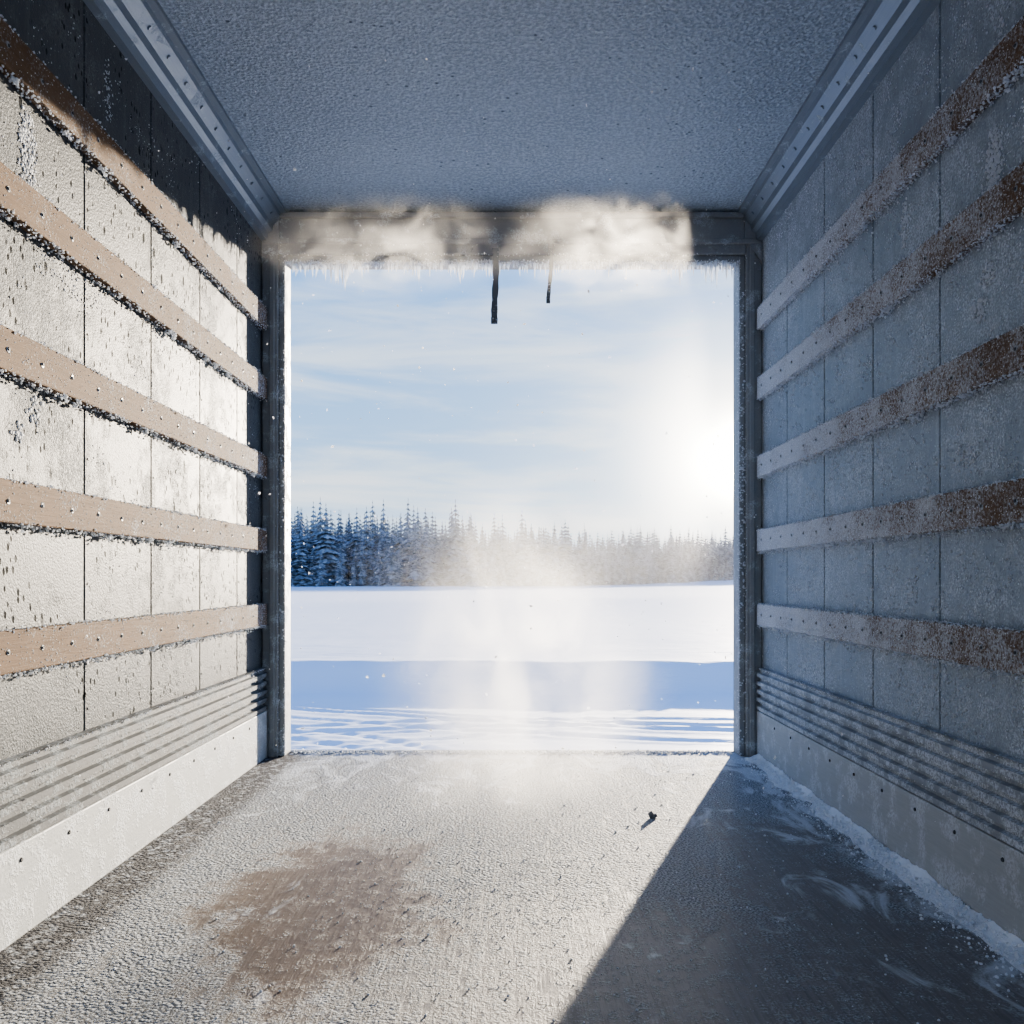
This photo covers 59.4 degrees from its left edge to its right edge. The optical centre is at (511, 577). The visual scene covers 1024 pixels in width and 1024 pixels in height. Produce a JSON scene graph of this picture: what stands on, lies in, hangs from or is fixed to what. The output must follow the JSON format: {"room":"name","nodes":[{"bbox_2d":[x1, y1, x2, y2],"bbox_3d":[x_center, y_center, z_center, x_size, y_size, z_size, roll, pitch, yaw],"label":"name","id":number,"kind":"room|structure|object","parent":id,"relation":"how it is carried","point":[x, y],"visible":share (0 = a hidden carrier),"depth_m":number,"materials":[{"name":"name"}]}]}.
{"room":"truck cargo compartment","nodes":[
{"label":"truck cargo compartment","id":0,"kind":"room"},
{"bbox_2d":[0,0,261,759],"bbox_3d":[-1.246,-0.448,1.570,0.047,2.890,5.940,0,0,0],"label":"wall","id":1,"kind":"structure","parent":0,"point":[47,578],"depth_m":2.77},
{"bbox_2d":[0,14,266,330],"bbox_3d":[-1.208,-1.255,1.519,0.040,0.146,5.738,0,0,0],"label":"rail","id":2,"kind":"object","parent":1,"relation":"attached to","point":[19,63],"visible":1,"depth_m":2.67,"materials":[{"name":"brown wood"}]},
{"bbox_2d":[0,162,266,400],"bbox_3d":[-1.207,-0.915,1.519,0.040,0.143,5.738,0,0,0],"label":"rail","id":3,"kind":"object","parent":1,"relation":"attached to","point":[21,204],"visible":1,"depth_m":2.69,"materials":[{"name":"brown wood"}]},
{"bbox_2d":[0,321,266,479],"bbox_3d":[-1.207,-0.534,1.519,0.041,0.140,5.738,0,0,0],"label":"rail","id":4,"kind":"object","parent":1,"relation":"attached to","point":[22,358],"visible":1,"depth_m":2.67,"materials":[{"name":"brown wood"}]},
{"bbox_2d":[0,476,266,553],"bbox_3d":[-1.207,-0.172,1.519,0.040,0.144,5.738,0,0,0],"label":"rail","id":5,"kind":"object","parent":1,"relation":"attached to","point":[25,504],"visible":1,"depth_m":2.69,"materials":[{"name":"brown wood"}]},
{"bbox_2d":[0,603,266,678],"bbox_3d":[-1.206,0.185,1.519,0.041,0.142,5.738,0,0,0],"label":"rail","id":6,"kind":"object","parent":1,"relation":"attached to","point":[22,650],"visible":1,"depth_m":2.69,"materials":[{"name":"brown wood"}]},
{"bbox_2d":[0,667,267,851],"bbox_3d":[-1.211,0.542,1.499,0.028,0.224,5.798,0,0,0],"label":"corrugated wall panel","id":7,"kind":"object","parent":1,"relation":"attached to","point":[41,786],"visible":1,"depth_m":2.68,"materials":[{"name":"metal"}]},
{"bbox_2d":[83,0,286,240],"bbox_3d":[-1.163,-1.720,1.499,0.125,0.145,5.798,0,0,0],"label":"trim","id":8,"kind":"structure","parent":1,"relation":"attached to","point":[141,30],"depth_m":3.22,"materials":[{"name":"metal"}]},
{"bbox_2d":[262,212,761,269],"bbox_3d":[0.000,-1.665,4.455,2.446,0.255,0.170,0,0,0],"label":"header","id":9,"kind":"object","parent":1,"relation":"attached to","point":[302,237],"visible":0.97,"depth_m":4.40,"materials":[{"name":"grey metal"}]},
{"bbox_2d":[491,243,499,323],"bbox_3d":[-0.082,-1.432,4.379,0.042,0.392,0.042,0,0,0],"label":"strap","id":10,"kind":"object","parent":9,"relation":"hanging from","point":[495,247],"visible":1,"depth_m":4.36,"materials":[{"name":"black fabric"}]},
{"bbox_2d":[290,260,735,287],"bbox_3d":[0.003,-1.494,4.455,2.209,0.139,0.082,0,0,0],"label":"fringe","id":11,"kind":"object","parent":9,"relation":"attached to","point":[347,268],"visible":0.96,"depth_m":4.45,"materials":[{"name":"white"}]},
{"bbox_2d":[546,243,552,303],"bbox_3d":[0.183,-1.482,4.379,0.035,0.292,0.042,0,0,0],"label":"strap","id":12,"kind":"object","parent":9,"relation":"hanging from","point":[550,245],"visible":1,"depth_m":4.36,"materials":[{"name":"black fabric"}]},
{"bbox_2d":[0,0,1023,748],"bbox_3d":[-0.001,-0.591,3.144,2.458,2.145,2.403,0,0,0],"label":"frost","id":13,"kind":"object","parent":1,"relation":"attached to","point":[23,130],"visible":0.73,"depth_m":2.46,"materials":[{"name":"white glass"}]},
{"bbox_2d":[0,752,1023,1023],"bbox_3d":[0.000,0.937,1.560,2.450,0.120,5.920,0,0,0],"label":"floor","id":14,"kind":"structure","parent":0,"point":[42,960],"depth_m":2.35,"materials":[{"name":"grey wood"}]},
{"bbox_2d":[0,710,266,951],"bbox_3d":[-1.210,0.762,1.499,0.031,0.230,5.798,0,0,0],"label":"kick plate","id":15,"kind":"object","parent":14,"relation":"on","point":[41,873],"visible":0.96,"depth_m":2.66,"materials":[{"name":"silver metal"}]},
{"bbox_2d":[262,244,290,756],"bbox_3d":[-1.166,-0.458,4.464,0.118,2.670,0.152,0,0,0],"label":"post","id":16,"kind":"object","parent":14,"relation":"on","point":[276,274],"visible":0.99,"depth_m":4.40,"materials":[{"name":"grey metal"}]},
{"bbox_2d":[290,750,733,751],"bbox_3d":[0.000,0.955,4.545,2.530,0.164,0.050,0,0,0],"label":"threshold","id":17,"kind":"object","parent":14,"relation":"attached to","point":[291,750],"visible":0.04,"depth_m":4.54,"materials":[{"name":"grey metal"}]},
{"bbox_2d":[26,749,1007,1023],"bbox_3d":[-0.002,0.873,2.992,2.206,0.018,3.139,0,0,0],"label":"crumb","id":18,"kind":"object","parent":14,"relation":"on","point":[318,752],"visible":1,"depth_m":2.98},
{"bbox_2d":[648,811,656,818],"bbox_3d":[0.517,0.866,3.284,0.039,0.031,0.022,0,0,-26],"label":"clod","id":19,"kind":"object","parent":14,"relation":"on","point":[651,814],"visible":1,"depth_m":3.27,"materials":[{"name":"brown soil"}]},
{"bbox_2d":[733,244,761,756],"bbox_3d":[1.164,-0.458,4.464,0.123,2.670,0.152,0,0,0],"label":"post","id":20,"kind":"object","parent":14,"relation":"on","point":[747,279],"visible":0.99,"depth_m":4.41,"materials":[{"name":"grey metal"}]},
{"bbox_2d":[730,753,1023,1000],"bbox_3d":[1.102,0.863,2.930,0.199,0.038,2.860,0,0,0],"label":"snow drift","id":21,"kind":"object","parent":14,"relation":"on","point":[1003,943],"visible":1,"depth_m":2.62,"materials":[{"name":"white snow"}]},
{"bbox_2d":[757,710,1023,941],"bbox_3d":[1.210,0.762,1.499,0.031,0.230,5.798,0,0,0],"label":"kick plate","id":22,"kind":"object","parent":14,"relation":"on","point":[950,849],"visible":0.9,"depth_m":2.68,"materials":[{"name":"silver metal"}]},
{"bbox_2d":[158,0,865,211],"bbox_3d":[0.000,-1.833,1.570,2.550,0.080,5.940,0,0,0],"label":"ceiling","id":23,"kind":"structure","parent":0,"point":[372,128],"depth_m":3.30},
{"bbox_2d":[762,0,1023,759],"bbox_3d":[1.246,-0.448,1.570,0.047,2.890,5.940,0,0,0],"label":"wall","id":24,"kind":"structure","parent":0,"point":[836,578],"depth_m":2.79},
{"bbox_2d":[737,0,940,240],"bbox_3d":[1.163,-1.720,1.499,0.125,0.145,5.798,0,0,0],"label":"trim","id":25,"kind":"structure","parent":24,"relation":"attached to","point":[882,30],"depth_m":3.22,"materials":[{"name":"metal"}]},
{"bbox_2d":[756,16,1023,331],"bbox_3d":[1.207,-1.254,1.519,0.042,0.145,5.738,0,0,0],"label":"rail","id":26,"kind":"object","parent":24,"relation":"attached to","point":[988,80],"visible":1,"depth_m":2.68,"materials":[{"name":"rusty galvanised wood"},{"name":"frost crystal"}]},
{"bbox_2d":[756,476,1023,554],"bbox_3d":[1.207,-0.174,1.519,0.040,0.148,5.738,0,0,0],"label":"rail","id":27,"kind":"object","parent":24,"relation":"attached to","point":[999,504],"visible":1,"depth_m":2.69,"materials":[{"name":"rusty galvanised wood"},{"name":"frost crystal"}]},
{"bbox_2d":[756,667,1023,851],"bbox_3d":[1.211,0.542,1.499,0.028,0.221,5.798,0,0,0],"label":"corrugated wall panel","id":28,"kind":"object","parent":24,"relation":"attached to","point":[982,786],"visible":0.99,"depth_m":2.68,"materials":[{"name":"metal"}]},
{"bbox_2d":[757,160,1023,400],"bbox_3d":[1.209,-0.912,1.519,0.044,0.150,5.738,0,0,0],"label":"rail","id":29,"kind":"object","parent":24,"relation":"attached to","point":[1002,203],"visible":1,"depth_m":2.69,"materials":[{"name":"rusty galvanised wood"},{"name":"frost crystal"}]},
{"bbox_2d":[757,323,1023,479],"bbox_3d":[1.207,-0.534,1.519,0.042,0.145,5.738,0,0,0],"label":"rail","id":30,"kind":"object","parent":24,"relation":"attached to","point":[1000,358],"visible":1,"depth_m":2.68,"materials":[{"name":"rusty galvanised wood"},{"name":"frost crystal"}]},
{"bbox_2d":[757,602,1023,682],"bbox_3d":[1.207,0.184,1.519,0.039,0.139,5.738,0,0,0],"label":"rail","id":31,"kind":"object","parent":24,"relation":"attached to","point":[1001,650],"visible":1,"depth_m":2.69,"materials":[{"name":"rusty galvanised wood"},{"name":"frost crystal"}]},
{"label":"outside","id":32,"kind":"structure","parent":0,"visible":0},
{"bbox_2d":[291,580,732,749],"bbox_3d":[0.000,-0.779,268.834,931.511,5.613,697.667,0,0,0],"label":"snowy ground","id":33,"kind":"structure","parent":32,"point":[545,702],"depth_m":16.19,"materials":[{"name":"white snow"}]},
{"bbox_2d":[291,498,732,586],"bbox_3d":[16.224,-7.565,260.617,277.433,21.367,202.255,0,0,0],"label":"forest","id":34,"kind":"object","parent":33,"relation":"on","point":[433,561],"visible":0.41,"depth_m":170.19,"materials":[{"name":"green plant"}]}
]}

